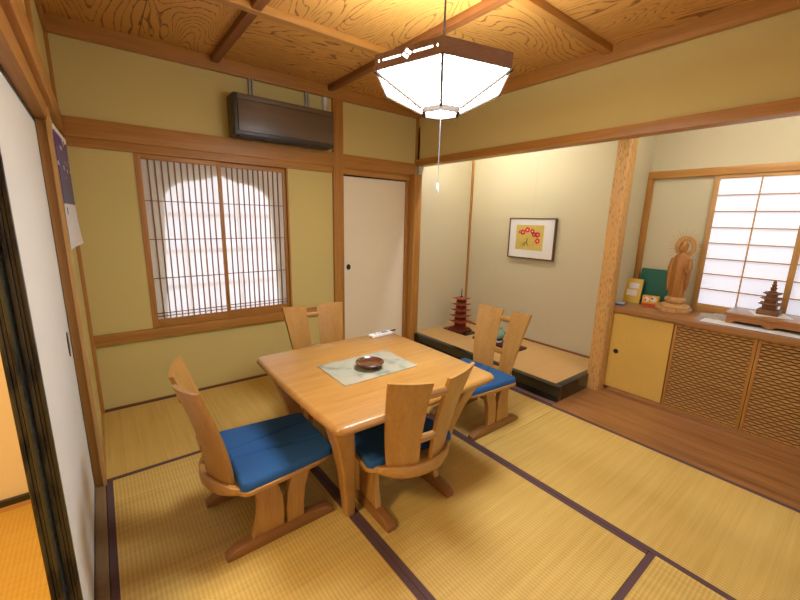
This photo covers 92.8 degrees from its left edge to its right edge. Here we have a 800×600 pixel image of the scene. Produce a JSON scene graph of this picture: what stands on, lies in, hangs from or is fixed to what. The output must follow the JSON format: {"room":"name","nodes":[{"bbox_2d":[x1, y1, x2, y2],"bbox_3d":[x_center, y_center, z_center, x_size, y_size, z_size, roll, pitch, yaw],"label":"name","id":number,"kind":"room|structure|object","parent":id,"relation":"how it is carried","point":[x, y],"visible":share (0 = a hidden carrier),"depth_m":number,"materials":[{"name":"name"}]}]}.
{"room":"japanese dining room","nodes":[
{"label":"japanese dining room","id":0,"kind":"room"},
{"bbox_2d":[0,354,28,500],"bbox_3d":[-1.581,0.184,-0.436,2.560,2.500,3.640,-8,15,-37],"label":"wall","id":1,"kind":"structure","parent":0,"point":[13,482],"depth_m":1.76,"materials":[{"name":"beige paint"}]},
{"bbox_2d":[0,492,29,507],"bbox_3d":[-2.633,1.060,1.176,2.460,0.028,0.020,-8,15,-37],"label":"baseboard","id":2,"kind":"structure","parent":1,"relation":"attached to","point":[23,497],"depth_m":1.79,"materials":[{"name":"black paint"}]},
{"bbox_2d":[0,499,30,512],"bbox_3d":[-2.632,1.084,1.179,2.460,0.022,0.025,-8,15,-37],"label":"trim","id":3,"kind":"structure","parent":1,"relation":"attached to","point":[27,502],"depth_m":1.79,"materials":[{"name":"brown wood"}]},
{"bbox_2d":[0,4,46,118],"bbox_3d":[-0.708,-0.550,0.523,0.130,0.074,2.900,-8,15,-37],"label":"trim","id":4,"kind":"structure","parent":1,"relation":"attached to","point":[13,61],"depth_m":1.08,"materials":[{"name":"brown wood"}]},
{"bbox_2d":[95,485,110,599],"bbox_3d":[-0.716,1.223,0.860,0.133,0.030,2.800,-8,15,-37],"label":"trim","id":5,"kind":"structure","parent":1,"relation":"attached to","point":[103,584],"depth_m":1.60,"materials":[{"name":"brown wood"}]},
{"bbox_2d":[21,0,101,445],"bbox_3d":[-0.967,-0.099,0.966,0.088,2.500,3.740,-8,15,-37],"label":"wall","id":6,"kind":"structure","parent":0,"point":[39,36],"depth_m":2.17,"materials":[{"name":"paint"}]},
{"bbox_2d":[0,0,63,134],"bbox_3d":[-0.902,-0.722,0.855,0.034,0.116,3.710,-8,15,-37],"label":"trim","id":7,"kind":"structure","parent":6,"relation":"attached to","point":[14,11],"depth_m":1.17,"materials":[{"name":"brown wood"}]},
{"bbox_2d":[0,241,69,599],"bbox_3d":[-1.250,0.199,1.333,0.028,1.752,1.015,-8,15,-37],"label":"door","id":8,"kind":"structure","parent":6,"relation":"in","point":[10,346],"depth_m":0.97,"materials":[{"name":"black wood"}]},
{"bbox_2d":[34,0,45,30],"bbox_3d":[-0.902,-1.259,0.750,0.024,0.091,3.740,-8,15,-37],"label":"trim","id":9,"kind":"structure","parent":6,"relation":"attached to","point":[37,2],"depth_m":2.02,"materials":[{"name":"brown wood"}]},
{"bbox_2d":[0,64,95,599],"bbox_3d":[-1.236,0.192,1.368,0.028,1.752,1.015,-8,15,-37],"label":"door","id":10,"kind":"structure","parent":6,"relation":"in","point":[27,239],"depth_m":1.13,"materials":[{"name":"white paper"}]},
{"bbox_2d":[24,0,106,486],"bbox_3d":[-1.577,-0.243,1.721,0.112,2.440,0.100,-8,15,-37],"label":"trim","id":11,"kind":"structure","parent":6,"relation":"attached to","point":[40,123],"depth_m":1.74,"materials":[{"name":"brown wood"}]},
{"bbox_2d":[52,124,83,248],"bbox_3d":[-1.695,-0.557,1.944,0.016,0.557,0.481,-7,14,-33],"label":"wall calendar","id":12,"kind":"object","parent":6,"relation":"attached to","point":[75,236],"visible":1,"depth_m":1.90,"materials":[{"name":"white paper"}]},
{"bbox_2d":[76,245,104,413],"bbox_3d":[-2.067,-0.075,2.492,0.020,1.770,0.050,-8,15,-37],"label":"trim","id":13,"kind":"structure","parent":6,"relation":"attached to","point":[79,257],"depth_m":2.53,"materials":[{"name":"brown wood"}]},
{"bbox_2d":[101,413,105,471],"bbox_3d":[-1.848,0.873,2.373,0.012,0.035,0.840,-8,15,-37],"label":"baseboard","id":14,"kind":"structure","parent":6,"relation":"attached to","point":[102,414],"depth_m":2.34,"materials":[{"name":"brown wood"}]},
{"bbox_2d":[47,33,415,409],"bbox_3d":[-0.994,-0.598,3.315,2.900,2.500,0.080,-8,15,-37],"label":"wall","id":15,"kind":"structure","parent":0,"point":[93,81],"depth_m":2.71,"materials":[{"name":"paint"}]},
{"bbox_2d":[43,31,57,103],"bbox_3d":[-2.052,-1.329,2.235,0.026,0.450,0.020,-8,15,-37],"label":"trim","id":16,"kind":"structure","parent":15,"relation":"attached to","point":[45,34],"depth_m":2.22,"materials":[{"name":"brown wood"}]},
{"bbox_2d":[105,373,266,410],"bbox_3d":[-1.372,0.697,3.251,1.840,0.036,0.014,-8,15,-37],"label":"baseboard","id":17,"kind":"structure","parent":15,"relation":"attached to","point":[265,373],"depth_m":2.94,"materials":[{"name":"brown wood"}]},
{"bbox_2d":[94,307,316,346],"bbox_3d":[-1.371,0.179,3.145,1.852,0.070,0.074,-8,15,-37],"label":"trim","id":18,"kind":"structure","parent":15,"relation":"attached to","point":[130,336],"depth_m":2.90,"materials":[{"name":"brown wood"}]},
{"bbox_2d":[133,153,292,327],"bbox_3d":[-1.400,-0.445,3.030,1.180,1.400,0.098,-8,15,-37],"label":"window","id":19,"kind":"structure","parent":15,"relation":"in","point":[216,235],"depth_m":2.95,"materials":[{"name":"brown wood"}]},
{"bbox_2d":[44,13,419,118],"bbox_3d":[-0.919,-1.744,3.033,2.830,0.091,0.040,-8,15,-37],"label":"trim","id":20,"kind":"structure","parent":15,"relation":"attached to","point":[57,25],"depth_m":2.65,"materials":[{"name":"brown wood"}]},
{"bbox_2d":[61,115,415,180],"bbox_3d":[-0.951,-1.208,3.138,2.812,0.116,0.030,-8,15,-37],"label":"trim","id":21,"kind":"structure","parent":15,"relation":"attached to","point":[73,126],"depth_m":2.79,"materials":[{"name":"brown wood"}]},
{"bbox_2d":[227,79,333,149],"bbox_3d":[-0.917,-1.454,2.985,0.794,0.455,0.213,-8,15,-37],"label":"air conditioner","id":22,"kind":"object","parent":15,"relation":"attached to","point":[251,117],"visible":1,"depth_m":2.88,"materials":[{"name":"brown metal"}]},
{"bbox_2d":[321,97,326,110],"bbox_3d":[-0.649,-1.643,3.269,0.034,0.178,0.044,-8,15,-37],"label":"cable box","id":23,"kind":"object","parent":15,"relation":"attached to","point":[324,99],"visible":0.73,"depth_m":3.25,"materials":[{"name":"white plastic"}]},
{"bbox_2d":[331,98,344,339],"bbox_3d":[-0.595,-0.598,3.599,0.100,2.400,0.094,-8,15,-37],"label":"trim","id":24,"kind":"structure","parent":15,"relation":"attached to","point":[336,104],"depth_m":3.50,"materials":[{"name":"brown wood"}]},
{"bbox_2d":[344,174,405,338],"bbox_3d":[-0.269,-0.341,3.938,0.769,1.770,0.030,-8,15,-37],"label":"door","id":25,"kind":"structure","parent":15,"relation":"in","point":[374,208],"depth_m":3.90,"materials":[{"name":"beige paper"}]},
{"bbox_2d":[402,181,409,337],"bbox_3d":[0.051,-0.384,4.175,0.030,1.770,0.060,-8,15,-37],"label":"trim","id":26,"kind":"structure","parent":15,"relation":"attached to","point":[407,183],"depth_m":4.14,"materials":[{"name":"brown wood"}]},
{"bbox_2d":[0,385,738,599],"bbox_3d":[-0.242,1.153,1.458,6.550,0.120,4.360,-8,15,-37],"label":"floor","id":27,"kind":"structure","parent":0,"point":[22,570],"depth_m":1.54,"materials":[{"name":"orange wood"}]},
{"bbox_2d":[104,374,287,481],"bbox_3d":[-1.096,0.784,2.886,1.813,0.030,0.914,-8,15,-37],"label":"mat","id":28,"kind":"object","parent":27,"relation":"on","point":[144,436],"visible":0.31,"depth_m":2.58,"materials":[{"name":"wicker"}]},
{"bbox_2d":[107,452,425,599],"bbox_3d":[-0.587,1.082,1.540,0.918,0.030,1.883,-8,15,-37],"label":"mat","id":29,"kind":"object","parent":27,"relation":"on","point":[165,543],"visible":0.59,"depth_m":1.59,"materials":[{"name":"wicker"}]},
{"bbox_2d":[168,357,333,562],"bbox_3d":[-0.649,0.636,1.720,0.623,0.763,0.498,-8,15,-37],"label":"dining chair","id":30,"kind":"object","parent":29,"relation":"on","point":[249,460],"visible":1,"depth_m":1.63,"materials":[{"name":"brown wood"}]},
{"bbox_2d":[219,413,331,492],"bbox_3d":[-0.585,0.669,1.777,0.417,0.042,0.470,-8,15,-36],"label":"seat cushion","id":31,"kind":"object","parent":30,"relation":"on","point":[265,454],"depth_m":1.70,"materials":[{"name":"blue fabric"}]},
{"bbox_2d":[313,415,647,599],"bbox_3d":[0.134,0.981,2.094,0.908,0.030,1.883,-8,15,-37],"label":"mat","id":32,"kind":"object","parent":27,"relation":"on","point":[501,534],"visible":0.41,"depth_m":1.69,"materials":[{"name":"wicker"}]},
{"bbox_2d":[282,301,342,424],"bbox_3d":[-0.491,0.452,2.607,0.484,0.763,0.622,-8,15,-37],"label":"dining chair","id":33,"kind":"object","parent":32,"relation":"on","point":[330,315],"visible":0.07,"depth_m":2.74,"materials":[{"name":"brown wood"}]},
{"bbox_2d":[257,333,493,516],"bbox_3d":[-0.162,0.646,2.121,0.959,0.600,0.977,-8,15,-37],"label":"dining table","id":34,"kind":"object","parent":32,"relation":"on","point":[343,411],"visible":0.7,"depth_m":1.88,"materials":[{"name":"brown wood"}]},
{"bbox_2d":[317,350,417,386],"bbox_3d":[-0.171,0.354,2.042,0.452,0.003,0.303,-8,15,-37],"label":"place mat","id":35,"kind":"object","parent":34,"relation":"on","point":[347,372],"visible":0.96,"depth_m":2.00,"materials":[{"name":"fabric"}]},
{"bbox_2d":[356,356,383,369],"bbox_3d":[-0.159,0.340,2.013,0.151,0.036,0.151,-8,15,-37],"label":"bowl","id":36,"kind":"object","parent":35,"relation":"on","point":[367,362],"visible":1,"depth_m":2.01,"materials":[{"name":"red wood"}]},
{"bbox_2d":[368,330,392,337],"bbox_3d":[-0.132,0.230,2.589,0.175,0.019,0.052,-9,16,-41],"label":"remote control","id":37,"kind":"object","parent":34,"relation":"on","point":[386,332],"visible":1,"depth_m":2.57,"materials":[{"name":"white plastic"}]},
{"bbox_2d":[336,362,474,532],"bbox_3d":[-0.010,0.623,1.852,0.489,0.763,0.629,-8,15,-37],"label":"dining chair","id":38,"kind":"object","parent":32,"relation":"on","point":[409,444],"visible":0.82,"depth_m":1.65,"materials":[{"name":"brown wood"}]},
{"bbox_2d":[354,417,450,468],"bbox_3d":[-0.048,0.650,1.926,0.470,0.042,0.417,-6,14,-32],"label":"seat cushion","id":39,"kind":"object","parent":38,"relation":"on","point":[369,443],"depth_m":1.77,"materials":[{"name":"blue fabric"}]},
{"bbox_2d":[426,388,556,447],"bbox_3d":[0.275,0.718,3.347,0.885,0.030,1.869,-8,15,-37],"label":"mat","id":40,"kind":"object","parent":27,"relation":"on","point":[528,409],"visible":0.17,"depth_m":2.77,"materials":[{"name":"wicker"}]},
{"bbox_2d":[429,303,532,440],"bbox_3d":[0.546,0.465,2.659,0.618,0.763,0.491,-8,15,-37],"label":"dining chair","id":41,"kind":"object","parent":40,"relation":"on","point":[489,318],"visible":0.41,"depth_m":2.67,"materials":[{"name":"brown wood"}]},
{"bbox_2d":[460,358,515,395],"bbox_3d":[0.481,0.515,2.617,0.417,0.042,0.470,-8,15,-38],"label":"seat cushion","id":42,"kind":"object","parent":41,"relation":"on","point":[501,381],"depth_m":2.52,"materials":[{"name":"blue fabric"}]},
{"bbox_2d":[414,323,588,404],"bbox_3d":[0.993,0.553,3.896,0.910,0.157,1.790,-8,15,-37],"label":"dais","id":43,"kind":"object","parent":27,"relation":"on","point":[550,373],"visible":0.68,"depth_m":3.46,"materials":[{"name":"black paint"}]},
{"bbox_2d":[443,326,474,335],"bbox_3d":[0.693,0.352,4.414,0.190,0.012,0.355,-8,15,-37],"label":"tray","id":44,"kind":"object","parent":43,"relation":"on","point":[446,328],"visible":0.54,"depth_m":4.32,"materials":[{"name":"paint"}]},
{"bbox_2d":[448,290,471,332],"bbox_3d":[0.697,0.105,4.356,0.192,0.494,0.192,-8,15,-37],"label":"model","id":45,"kind":"object","parent":44,"relation":"on","point":[460,321],"visible":1,"depth_m":4.33},
{"bbox_2d":[472,336,526,351],"bbox_3d":[1.031,0.446,3.983,0.190,0.022,0.555,-8,15,-37],"label":"display board","id":46,"kind":"object","parent":43,"relation":"on","point":[500,345],"visible":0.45,"depth_m":3.85,"materials":[{"name":"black wood"}]},
{"bbox_2d":[496,327,504,342],"bbox_3d":[1.021,0.359,3.971,0.140,0.152,0.140,-8,15,-37],"label":"jar","id":47,"kind":"object","parent":46,"relation":"on","point":[501,333],"visible":0.57,"depth_m":3.92,"materials":[{"name":"green ceramic"}]},
{"bbox_2d":[604,312,674,403],"bbox_3d":[2.066,0.422,3.182,0.462,0.654,0.440,-8,15,-37],"label":"base cabinet","id":48,"kind":"object","parent":27,"relation":"on","point":[639,347],"visible":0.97,"depth_m":3.03,"materials":[{"name":"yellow wood"}]},
{"bbox_2d":[481,408,799,599],"bbox_3d":[1.420,1.048,1.915,0.885,0.030,1.853,-8,15,-37],"label":"mat","id":49,"kind":"object","parent":27,"relation":"on","point":[739,542],"visible":0.85,"depth_m":1.92,"materials":[{"name":"wicker"}]},
{"bbox_2d":[612,552,726,599],"bbox_3d":[0.635,1.280,0.736,1.828,0.030,0.923,-8,15,-37],"label":"mat","id":50,"kind":"object","parent":27,"relation":"on","point":[654,578],"visible":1,"depth_m":1.49,"materials":[{"name":"wicker"}]},
{"bbox_2d":[552,386,799,509],"bbox_3d":[2.033,0.955,2.417,0.700,0.031,1.905,-8,15,-37],"label":"wooden floorboards","id":51,"kind":"structure","parent":27,"relation":"on","point":[772,473],"depth_m":2.46,"materials":[{"name":"brown wood"}]},
{"bbox_2d":[661,323,758,429],"bbox_3d":[2.344,0.502,2.836,0.461,0.654,0.458,-8,15,-37],"label":"base cabinet","id":52,"kind":"object","parent":27,"relation":"on","point":[708,375],"visible":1,"depth_m":2.68,"materials":[{"name":"brown wood"}]},
{"bbox_2d":[614,301,799,346],"bbox_3d":[2.485,0.203,2.586,0.495,0.041,1.876,-8,15,-37],"label":"countertop","id":53,"kind":"structure","parent":52,"relation":"on","point":[691,319],"depth_m":2.76,"materials":[{"name":"brown wood"}]},
{"bbox_2d":[615,302,625,305],"bbox_3d":[1.850,0.029,3.196,0.064,0.016,0.080,11,16,39],"label":"case","id":54,"kind":"object","parent":53,"relation":"on","point":[616,303],"visible":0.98,"depth_m":3.18,"materials":[{"name":"plastic"}]},
{"bbox_2d":[623,278,643,303],"bbox_3d":[2.016,-0.081,3.290,0.060,0.207,0.128,-10,16,-43],"label":"album","id":55,"kind":"object","parent":53,"relation":"on","point":[633,290],"visible":1,"depth_m":3.28,"materials":[{"name":"yellow paper"}]},
{"bbox_2d":[626,289,637,295],"bbox_3d":[2.002,-0.066,3.289,0.012,0.049,0.080,-10,16,-43],"label":"picture","id":56,"kind":"object","parent":55,"relation":"attached to","point":[629,292],"depth_m":3.29},
{"bbox_2d":[629,282,639,288],"bbox_3d":[2.019,-0.124,3.277,0.011,0.044,0.076,-10,16,-43],"label":"picture","id":57,"kind":"object","parent":55,"relation":"attached to","point":[632,285],"depth_m":3.28},
{"bbox_2d":[641,294,659,306],"bbox_3d":[2.070,0.008,3.144,0.042,0.088,0.116,-10,16,-43],"label":"box","id":58,"kind":"object","parent":53,"relation":"on","point":[647,300],"visible":0.94,"depth_m":3.13,"materials":[{"name":"orange cardboard"}]},
{"bbox_2d":[640,268,668,301],"bbox_3d":[2.169,-0.117,3.257,0.058,0.292,0.225,-8,15,-37],"label":"board","id":59,"kind":"object","parent":53,"relation":"on","point":[654,284],"visible":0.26,"depth_m":3.25,"materials":[{"name":"green"}]},
{"bbox_2d":[655,231,703,313],"bbox_3d":[2.164,-0.230,2.941,0.226,0.641,0.225,3,12,7],"label":"statue","id":60,"kind":"object","parent":53,"relation":"on","point":[680,267],"visible":1,"depth_m":2.92,"materials":[{"name":"brown wood"}]},
{"bbox_2d":[699,313,799,338],"bbox_3d":[2.564,0.209,2.458,0.408,0.002,0.940,-8,15,-37],"label":"table runner","id":61,"kind":"object","parent":53,"relation":"on","point":[753,327],"visible":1,"depth_m":2.53,"materials":[{"name":"white fabric"}]},
{"bbox_2d":[698,313,725,320],"bbox_3d":[2.347,0.126,2.810,0.223,0.006,0.220,-8,15,-37],"label":"lace doily","id":62,"kind":"object","parent":61,"relation":"on","point":[705,315],"visible":0.73,"depth_m":2.82,"materials":[{"name":"white fabric"}]},
{"bbox_2d":[724,306,799,331],"bbox_3d":[2.541,0.147,2.562,0.315,0.076,0.510,-8,15,-37],"label":"stand","id":63,"kind":"object","parent":61,"relation":"on","point":[739,314],"visible":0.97,"depth_m":2.53,"materials":[{"name":"brown wood"}]},
{"bbox_2d":[749,310,792,319],"bbox_3d":[2.520,0.101,2.593,0.190,0.001,0.190,9,14,31],"label":"paper","id":64,"kind":"object","parent":63,"relation":"on","point":[782,316],"visible":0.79,"depth_m":2.55,"materials":[{"name":"white paper"}]},
{"bbox_2d":[756,280,783,316],"bbox_3d":[2.516,-0.018,2.576,0.112,0.236,0.112,-8,15,-37],"label":"pagoda","id":65,"kind":"object","parent":64,"relation":"on","point":[770,304],"visible":1,"depth_m":2.56,"materials":[{"name":"brown wood"}]},
{"bbox_2d":[738,339,799,450],"bbox_3d":[2.628,0.584,2.481,0.461,0.654,0.460,-8,15,-37],"label":"base cabinet","id":66,"kind":"object","parent":27,"relation":"on","point":[771,410],"visible":1,"depth_m":2.43,"materials":[{"name":"brown wood"}]},
{"bbox_2d":[40,0,751,105],"bbox_3d":[0.194,-1.504,1.604,3.000,0.085,3.790,-8,15,-37],"label":"ceiling","id":67,"kind":"structure","parent":0,"point":[535,43],"depth_m":2.21,"materials":[{"name":"brown wood"}]},
{"bbox_2d":[210,0,269,62],"bbox_3d":[-0.190,-1.383,1.292,0.052,0.041,3.740,-8,15,-37],"label":"trim","id":68,"kind":"structure","parent":67,"relation":"attached to","point":[244,19],"depth_m":2.25,"materials":[{"name":"brown wood"}]},
{"bbox_2d":[213,0,389,54],"bbox_3d":[-0.361,-1.607,2.333,2.830,0.043,0.052,-8,15,-37],"label":"trim","id":69,"kind":"structure","parent":67,"relation":"attached to","point":[270,13],"depth_m":2.18,"materials":[{"name":"brown wood"}]},
{"bbox_2d":[328,0,511,90],"bbox_3d":[0.531,-1.484,1.846,0.052,0.041,3.740,-8,15,-37],"label":"trim","id":70,"kind":"structure","parent":67,"relation":"attached to","point":[483,7],"depth_m":2.17,"materials":[{"name":"brown wood"}]},
{"bbox_2d":[374,0,512,192],"bbox_3d":[0.180,-0.944,1.626,0.607,0.936,0.600,-8,15,-37],"label":"pendant lamp","id":71,"kind":"object","parent":67,"relation":"hanging from","point":[443,76],"visible":1,"depth_m":1.47,"materials":[{"name":"white"}]},
{"bbox_2d":[427,110,454,114],"bbox_3d":[0.178,-0.824,1.651,0.146,0.003,0.144,-8,15,-37],"label":"diffuser","id":72,"kind":"object","parent":71,"relation":"attached to","point":[440,112],"depth_m":1.69,"materials":[{"name":"white plastic"}]},
{"bbox_2d":[513,0,612,54],"bbox_3d":[0.238,-1.434,1.584,2.830,0.043,0.052,-8,15,-37],"label":"ceiling beam","id":73,"kind":"structure","parent":67,"relation":"attached to","point":[541,8],"depth_m":2.09,"materials":[{"name":"brown wood"}]},
{"bbox_2d":[416,128,656,355],"bbox_3d":[1.147,-0.549,3.796,0.923,2.300,1.983,-10,16,-42],"label":"wall","id":74,"kind":"structure","parent":0,"point":[573,186],"depth_m":3.99,"materials":[{"name":"beige paint"}]},
{"bbox_2d":[405,174,421,340],"bbox_3d":[0.137,-0.409,4.160,0.095,1.830,0.120,-8,15,-37],"label":"trim","id":75,"kind":"structure","parent":74,"relation":"attached to","point":[415,188],"depth_m":4.10,"materials":[{"name":"brown wood"}]},
{"bbox_2d":[465,160,474,302],"bbox_3d":[0.842,-0.777,4.620,0.023,2.150,0.022,-8,15,-37],"label":"trim","id":76,"kind":"structure","parent":74,"relation":"attached to","point":[473,161],"depth_m":4.59,"materials":[{"name":"brown wood"}]},
{"bbox_2d":[468,322,588,357],"bbox_3d":[1.362,0.423,4.159,0.020,0.018,1.795,-8,15,-37],"label":"baseboard","id":77,"kind":"structure","parent":74,"relation":"attached to","point":[558,348],"depth_m":3.89,"materials":[{"name":"brown wood"}]},
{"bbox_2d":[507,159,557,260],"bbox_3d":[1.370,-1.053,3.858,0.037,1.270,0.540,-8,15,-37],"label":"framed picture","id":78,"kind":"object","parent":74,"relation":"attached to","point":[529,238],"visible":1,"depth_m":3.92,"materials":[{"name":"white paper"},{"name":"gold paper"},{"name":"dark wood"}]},
{"bbox_2d":[515,225,544,250],"bbox_3d":[1.342,-0.647,3.952,0.002,0.257,0.322,-8,15,-37],"label":"print","id":79,"kind":"object","parent":78,"relation":"attached to","point":[527,237],"depth_m":3.94,"materials":[{"name":"yellow paper"}]},
{"bbox_2d":[587,138,638,390],"bbox_3d":[1.698,-0.365,3.041,0.124,2.280,0.106,-8,15,-37],"label":"trim","id":80,"kind":"structure","parent":74,"relation":"attached to","point":[626,153],"depth_m":3.01,"materials":[{"name":"brown wood"}]},
{"bbox_2d":[606,387,799,457],"bbox_3d":[2.310,0.907,2.546,0.055,0.024,1.780,-8,15,-37],"label":"trim","id":81,"kind":"structure","parent":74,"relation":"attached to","point":[761,441],"depth_m":2.67,"materials":[{"name":"brown wood"}]},
{"bbox_2d":[418,9,799,158],"bbox_3d":[1.357,-1.375,2.532,0.070,0.550,3.740,-8,15,-37],"label":"wall","id":82,"kind":"structure","parent":0,"point":[757,62],"depth_m":2.30,"materials":[{"name":"paint"}]},
{"bbox_2d":[415,118,418,159],"bbox_3d":[0.176,-1.641,3.946,0.022,0.450,0.020,-8,15,-37],"label":"trim","id":83,"kind":"structure","parent":82,"relation":"attached to","point":[417,119],"depth_m":3.93,"materials":[{"name":"brown wood"}]},
{"bbox_2d":[414,97,799,166],"bbox_3d":[1.339,-1.106,2.580,0.100,0.066,3.740,-8,15,-37],"label":"trim","id":84,"kind":"structure","parent":82,"relation":"attached to","point":[790,107],"depth_m":2.33,"materials":[{"name":"brown wood"}]},
{"bbox_2d":[417,0,799,117],"bbox_3d":[1.319,-1.570,2.456,0.040,0.091,3.740,-8,15,-37],"label":"trim","id":85,"kind":"structure","parent":82,"relation":"attached to","point":[752,11],"depth_m":2.18,"materials":[{"name":"brown wood"}]},
{"bbox_2d":[640,116,799,306],"bbox_3d":[2.712,-0.271,2.659,0.065,2.300,1.878,-8,15,-37],"label":"wall","id":86,"kind":"structure","parent":0,"point":[682,205],"depth_m":3.00,"materials":[{"name":"beige paint"}]},
{"bbox_2d":[633,161,799,315],"bbox_3d":[2.673,-0.382,2.628,0.070,1.093,1.836,-8,15,-37],"label":"window","id":87,"kind":"structure","parent":86,"relation":"in","point":[751,241],"depth_m":2.78,"materials":[{"name":"brown wood"}]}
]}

